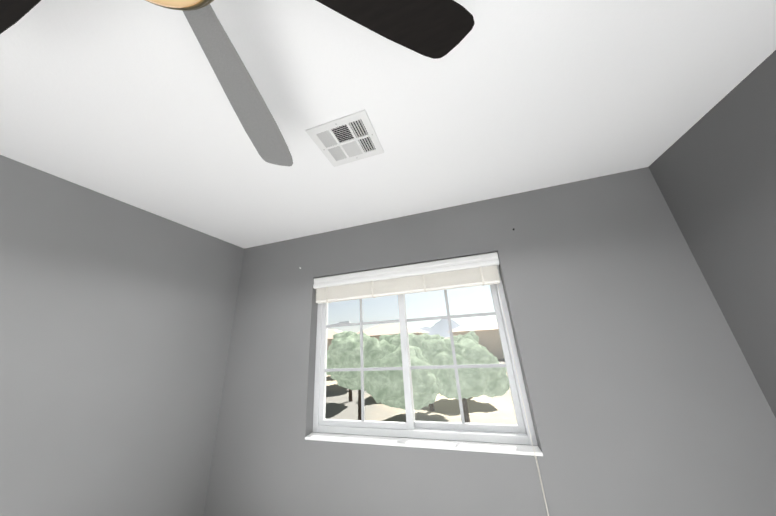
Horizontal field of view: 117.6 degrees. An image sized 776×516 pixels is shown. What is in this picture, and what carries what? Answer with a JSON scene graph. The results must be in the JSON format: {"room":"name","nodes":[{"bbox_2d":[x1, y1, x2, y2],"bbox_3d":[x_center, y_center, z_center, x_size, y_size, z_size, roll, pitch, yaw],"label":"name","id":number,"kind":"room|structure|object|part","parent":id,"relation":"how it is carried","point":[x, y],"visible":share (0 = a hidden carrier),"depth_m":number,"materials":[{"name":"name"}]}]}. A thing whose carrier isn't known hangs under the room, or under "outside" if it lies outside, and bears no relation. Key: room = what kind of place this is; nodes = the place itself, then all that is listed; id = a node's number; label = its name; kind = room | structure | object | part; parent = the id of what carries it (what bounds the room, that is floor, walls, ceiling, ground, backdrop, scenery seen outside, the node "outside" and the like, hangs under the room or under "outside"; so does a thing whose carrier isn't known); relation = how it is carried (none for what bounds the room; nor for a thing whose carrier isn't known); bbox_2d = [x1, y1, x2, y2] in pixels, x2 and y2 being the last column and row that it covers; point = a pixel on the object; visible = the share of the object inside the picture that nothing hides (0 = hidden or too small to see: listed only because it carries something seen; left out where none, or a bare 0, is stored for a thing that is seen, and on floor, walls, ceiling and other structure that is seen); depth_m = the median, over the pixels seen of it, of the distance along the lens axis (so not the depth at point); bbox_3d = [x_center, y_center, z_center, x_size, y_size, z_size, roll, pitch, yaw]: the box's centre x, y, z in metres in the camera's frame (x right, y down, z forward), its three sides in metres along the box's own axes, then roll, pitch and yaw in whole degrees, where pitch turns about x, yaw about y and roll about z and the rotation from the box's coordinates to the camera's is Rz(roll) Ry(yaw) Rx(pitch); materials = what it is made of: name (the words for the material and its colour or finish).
{"room":"bedroom","nodes":[
{"label":"bedroom","id":0,"kind":"room"},
{"bbox_2d":[0,155,243,515],"bbox_3d":[-1.985,0.574,0.452,0.200,2.440,3.800,-9,-20,16],"label":"wall","id":1,"kind":"structure","parent":0,"point":[116,320],"depth_m":1.35,"materials":[{"name":"grey paint"}]},
{"bbox_2d":[0,0,775,248],"bbox_3d":[-0.416,-0.905,0.407,3.650,0.150,3.800,-9,-20,16],"label":"ceiling","id":2,"kind":"structure","parent":0,"point":[126,101],"depth_m":0.97,"materials":[{"name":"white paint"}]},
{"bbox_2d":[0,0,474,165],"bbox_3d":[-0.474,-0.644,0.410,1.197,0.334,1.256,-9,-20,16],"label":"ceiling fan","id":3,"kind":"object","parent":2,"relation":"hanging from","point":[435,29],"visible":1,"depth_m":0.57,"materials":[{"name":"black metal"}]},
{"bbox_3d":[-0.772,-0.551,0.452,0.579,0.031,0.113,-9,-20,16],"label":"blade","id":4,"kind":"part","parent":3,"relation":"part of","materials":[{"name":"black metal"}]},
{"bbox_3d":[-0.437,-0.477,0.727,0.245,0.031,0.559,-9,-20,16],"label":"blade","id":5,"kind":"part","parent":3,"relation":"part of","materials":[{"name":"grey wood"}]},
{"bbox_3d":[-0.065,-0.577,0.500,0.486,0.031,0.379,-9,-20,16],"label":"blade","id":6,"kind":"part","parent":3,"relation":"part of","materials":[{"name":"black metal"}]},
{"bbox_2d":[306,109,383,166],"bbox_3d":[-0.201,-0.574,1.162,0.298,0.009,0.258,-9,-20,16],"label":"ceiling vent","id":7,"kind":"object","parent":2,"relation":"in","point":[346,139],"visible":1,"depth_m":1.14,"materials":[{"name":"white metal"}]},
{"bbox_2d":[204,167,775,515],"bbox_3d":[0.201,0.846,1.620,3.250,2.440,0.200,-9,-20,16],"label":"wall","id":8,"kind":"structure","parent":0,"point":[645,395],"depth_m":1.38,"materials":[{"name":"grey paint"}]},
{"bbox_2d":[305,265,548,515],"bbox_3d":[0.129,0.889,1.613,1.468,1.712,0.210,-9,-20,16],"label":"window","id":9,"kind":"structure","parent":8,"relation":"in","point":[527,440],"depth_m":1.62,"materials":[{"name":"white plastic"}]},
{"bbox_3d":[-0.203,0.681,1.820,0.634,0.996,0.012,-9,-20,16],"label":"left window sash muntins","id":10,"kind":"part","parent":9,"relation":"part of","materials":[{"name":"white plastic"}]},
{"bbox_3d":[-0.203,0.681,1.820,0.642,1.004,0.004,-9,-20,16],"label":"sash glass","id":11,"kind":"part","parent":9,"relation":"part of","materials":[{"name":"clear glass"}]},
{"bbox_3d":[-0.197,0.680,1.818,0.716,1.064,0.028,-9,-20,16],"label":"window sash","id":12,"kind":"part","parent":9,"relation":"part of","materials":[{"name":"white plastic"}]},
{"bbox_3d":[0.083,0.268,1.793,1.428,0.019,0.051,-9,-20,16],"label":"window blind bottom rail","id":13,"kind":"part","parent":9,"relation":"part of","materials":[{"name":"white plastic"}]},
{"bbox_3d":[0.129,0.638,1.752,1.468,1.148,0.105,-9,-20,16],"label":"frame","id":14,"kind":"part","parent":9,"relation":"part of","materials":[{"name":"white plastic"}]},
{"bbox_3d":[0.456,0.590,1.667,0.634,0.996,0.012,-9,-20,16],"label":"right window sash muntins","id":15,"kind":"part","parent":9,"relation":"part of","materials":[{"name":"white plastic"}]},
{"bbox_3d":[0.456,0.590,1.667,0.642,1.004,0.004,-9,-20,16],"label":"sash glass","id":16,"kind":"part","parent":9,"relation":"part of","materials":[{"name":"clear glass"}]},
{"bbox_2d":[406,287,516,423],"bbox_3d":[0.469,0.603,1.707,0.674,1.036,0.001,-9,-20,16],"label":"screen","id":17,"kind":"object","parent":9,"relation":"attached to","point":[460,357],"depth_m":1.65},
{"bbox_3d":[0.449,0.591,1.669,0.716,1.064,0.028,-9,-20,16],"label":"window sash","id":18,"kind":"part","parent":9,"relation":"part of","materials":[{"name":"white plastic"}]},
{"bbox_3d":[0.771,0.775,1.352,0.015,1.686,0.057,-9,-20,16],"label":"blind cord","id":19,"kind":"part","parent":9,"relation":"part of","materials":[{"name":"white plastic"}]},
{"bbox_2d":[649,50,775,417],"bbox_3d":[1.298,0.061,-0.477,0.200,2.440,3.800,-9,-20,16],"label":"wall","id":20,"kind":"structure","parent":0,"point":[713,170],"depth_m":1.07,"materials":[{"name":"grey paint"}]},
{"label":"outside","id":21,"kind":"structure","parent":0,"visible":0},
{"bbox_2d":[325,337,516,424],"bbox_3d":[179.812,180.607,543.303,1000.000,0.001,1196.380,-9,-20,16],"label":"ground","id":22,"kind":"structure","parent":21,"point":[388,415],"depth_m":15.38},
{"bbox_2d":[327,329,342,349],"bbox_3d":[-15.292,22.220,59.965,15.000,7.620,12.000,-9,-20,16],"label":"house","id":23,"kind":"structure","parent":22,"relation":"on","point":[331,333],"depth_m":56.42,"materials":[{"name":"beige paint"}]},
{"bbox_2d":[329,321,350,324],"bbox_3d":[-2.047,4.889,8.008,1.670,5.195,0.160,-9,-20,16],"label":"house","id":24,"kind":"structure","parent":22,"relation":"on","point":[344,322],"depth_m":8.63,"materials":[{"name":"grey"}]},
{"bbox_2d":[326,331,364,401],"bbox_3d":[-3.321,8.781,19.340,4.465,5.344,4.545,-9,-20,16],"label":"tree","id":25,"kind":"object","parent":22,"relation":"on","point":[330,361],"depth_m":18.59,"materials":[{"name":"green plant"}]},
{"bbox_2d":[333,331,370,337],"bbox_3d":[-3.833,11.043,26.319,4.863,5.644,4.802,-9,-20,16],"label":"tree","id":26,"kind":"object","parent":22,"relation":"on","point":[335,335],"depth_m":26.52,"materials":[{"name":"green plant"}]},
{"bbox_2d":[328,335,395,419],"bbox_3d":[-1.557,6.952,13.557,4.605,4.842,3.742,-9,-20,16],"label":"tree","id":27,"kind":"object","parent":22,"relation":"on","point":[352,361],"depth_m":12.74,"materials":[{"name":"green plant"}]},
{"bbox_2d":[379,333,399,340],"bbox_3d":[0.995,12.233,30.013,5.396,5.260,4.142,-9,-20,16],"label":"tree","id":28,"kind":"object","parent":22,"relation":"on","point":[383,337],"depth_m":30.18,"materials":[{"name":"green plant"}]},
{"bbox_2d":[357,323,427,340],"bbox_3d":[0.374,17.153,47.560,15.000,7.400,11.000,-9,-20,16],"label":"house","id":29,"kind":"structure","parent":22,"relation":"on","point":[375,332],"depth_m":45.02,"materials":[{"name":"beige paint"}]},
{"bbox_2d":[386,333,416,350],"bbox_3d":[1.970,9.873,22.800,3.868,4.930,5.010,-9,-20,16],"label":"tree","id":30,"kind":"object","parent":22,"relation":"on","point":[393,341],"depth_m":21.87,"materials":[{"name":"green plant"}]},
{"bbox_2d":[366,346,439,409],"bbox_3d":[0.757,6.202,10.675,3.256,4.159,3.680,-9,-20,16],"label":"tree","id":31,"kind":"object","parent":22,"relation":"on","point":[394,397],"depth_m":9.71,"materials":[{"name":"green plant"}]},
{"bbox_2d":[399,335,447,410],"bbox_3d":[2.602,7.452,15.341,4.221,4.607,3.964,-9,-20,16],"label":"tree","id":32,"kind":"object","parent":22,"relation":"on","point":[421,340],"depth_m":14.64,"materials":[{"name":"green plant"}]},
{"bbox_2d":[417,333,444,339],"bbox_3d":[6.312,12.781,32.104,4.881,4.987,4.645,-9,-20,16],"label":"tree","id":33,"kind":"object","parent":22,"relation":"on","point":[434,336],"depth_m":32.07,"materials":[{"name":"green plant"}]},
{"bbox_2d":[418,319,461,337],"bbox_3d":[100.796,158.615,536.176,700.000,46.737,110.000,-9,-20,16],"label":"mountain","id":34,"kind":"structure","parent":22,"relation":"on","point":[436,327],"depth_m":550.45},
{"bbox_2d":[458,331,478,342],"bbox_3d":[10.808,12.886,32.976,4.200,4.843,4.546,-9,-20,16],"label":"tree","id":35,"kind":"object","parent":22,"relation":"on","point":[472,333],"depth_m":31.93,"materials":[{"name":"green plant"}]},
{"bbox_2d":[432,338,508,422],"bbox_3d":[4.197,6.339,11.907,3.854,4.292,3.538,-9,-20,16],"label":"tree","id":36,"kind":"object","parent":22,"relation":"on","point":[482,380],"depth_m":11.04,"materials":[{"name":"green plant"}]},
{"bbox_2d":[443,335,498,397],"bbox_3d":[6.213,8.377,18.418,4.512,4.461,3.958,-9,-20,16],"label":"tree","id":37,"kind":"object","parent":22,"relation":"on","point":[459,340],"depth_m":19.26,"materials":[{"name":"green plant"}]},
{"bbox_2d":[449,319,503,358],"bbox_3d":[19.322,16.332,48.123,13.000,7.200,11.000,-9,-20,16],"label":"house","id":38,"kind":"structure","parent":22,"relation":"on","point":[484,340],"depth_m":43.74,"materials":[{"name":"beige paint"}]},
{"bbox_3d":[0.074,0.101,1.853,1.432,0.041,0.053,-9,-20,16],"label":"blind headrail","id":39,"kind":"object","parent":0,"visible":0},
{"bbox_2d":[313,252,499,288],"bbox_3d":[0.071,0.116,1.834,1.460,0.090,0.070,-9,-20,16],"label":"blind valance","id":40,"kind":"object","parent":39,"relation":"attached to","point":[473,261],"visible":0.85,"depth_m":1.77,"materials":[{"name":"white wood"}]},
{"bbox_2d":[423,274,425,292],"bbox_3d":[0.274,0.189,1.754,0.018,0.127,0.058,-9,-20,16],"label":"tape","id":41,"kind":"object","parent":39,"relation":"hanging from","point":[424,288],"depth_m":1.73,"materials":[{"name":"white fabric"}]},
{"bbox_2d":[479,267,484,285],"bbox_3d":[0.656,0.130,1.645,0.018,0.127,0.058,-9,-20,16],"label":"tape","id":42,"kind":"object","parent":39,"relation":"hanging from","point":[483,282],"depth_m":1.62,"materials":[{"name":"white fabric"}]}
]}

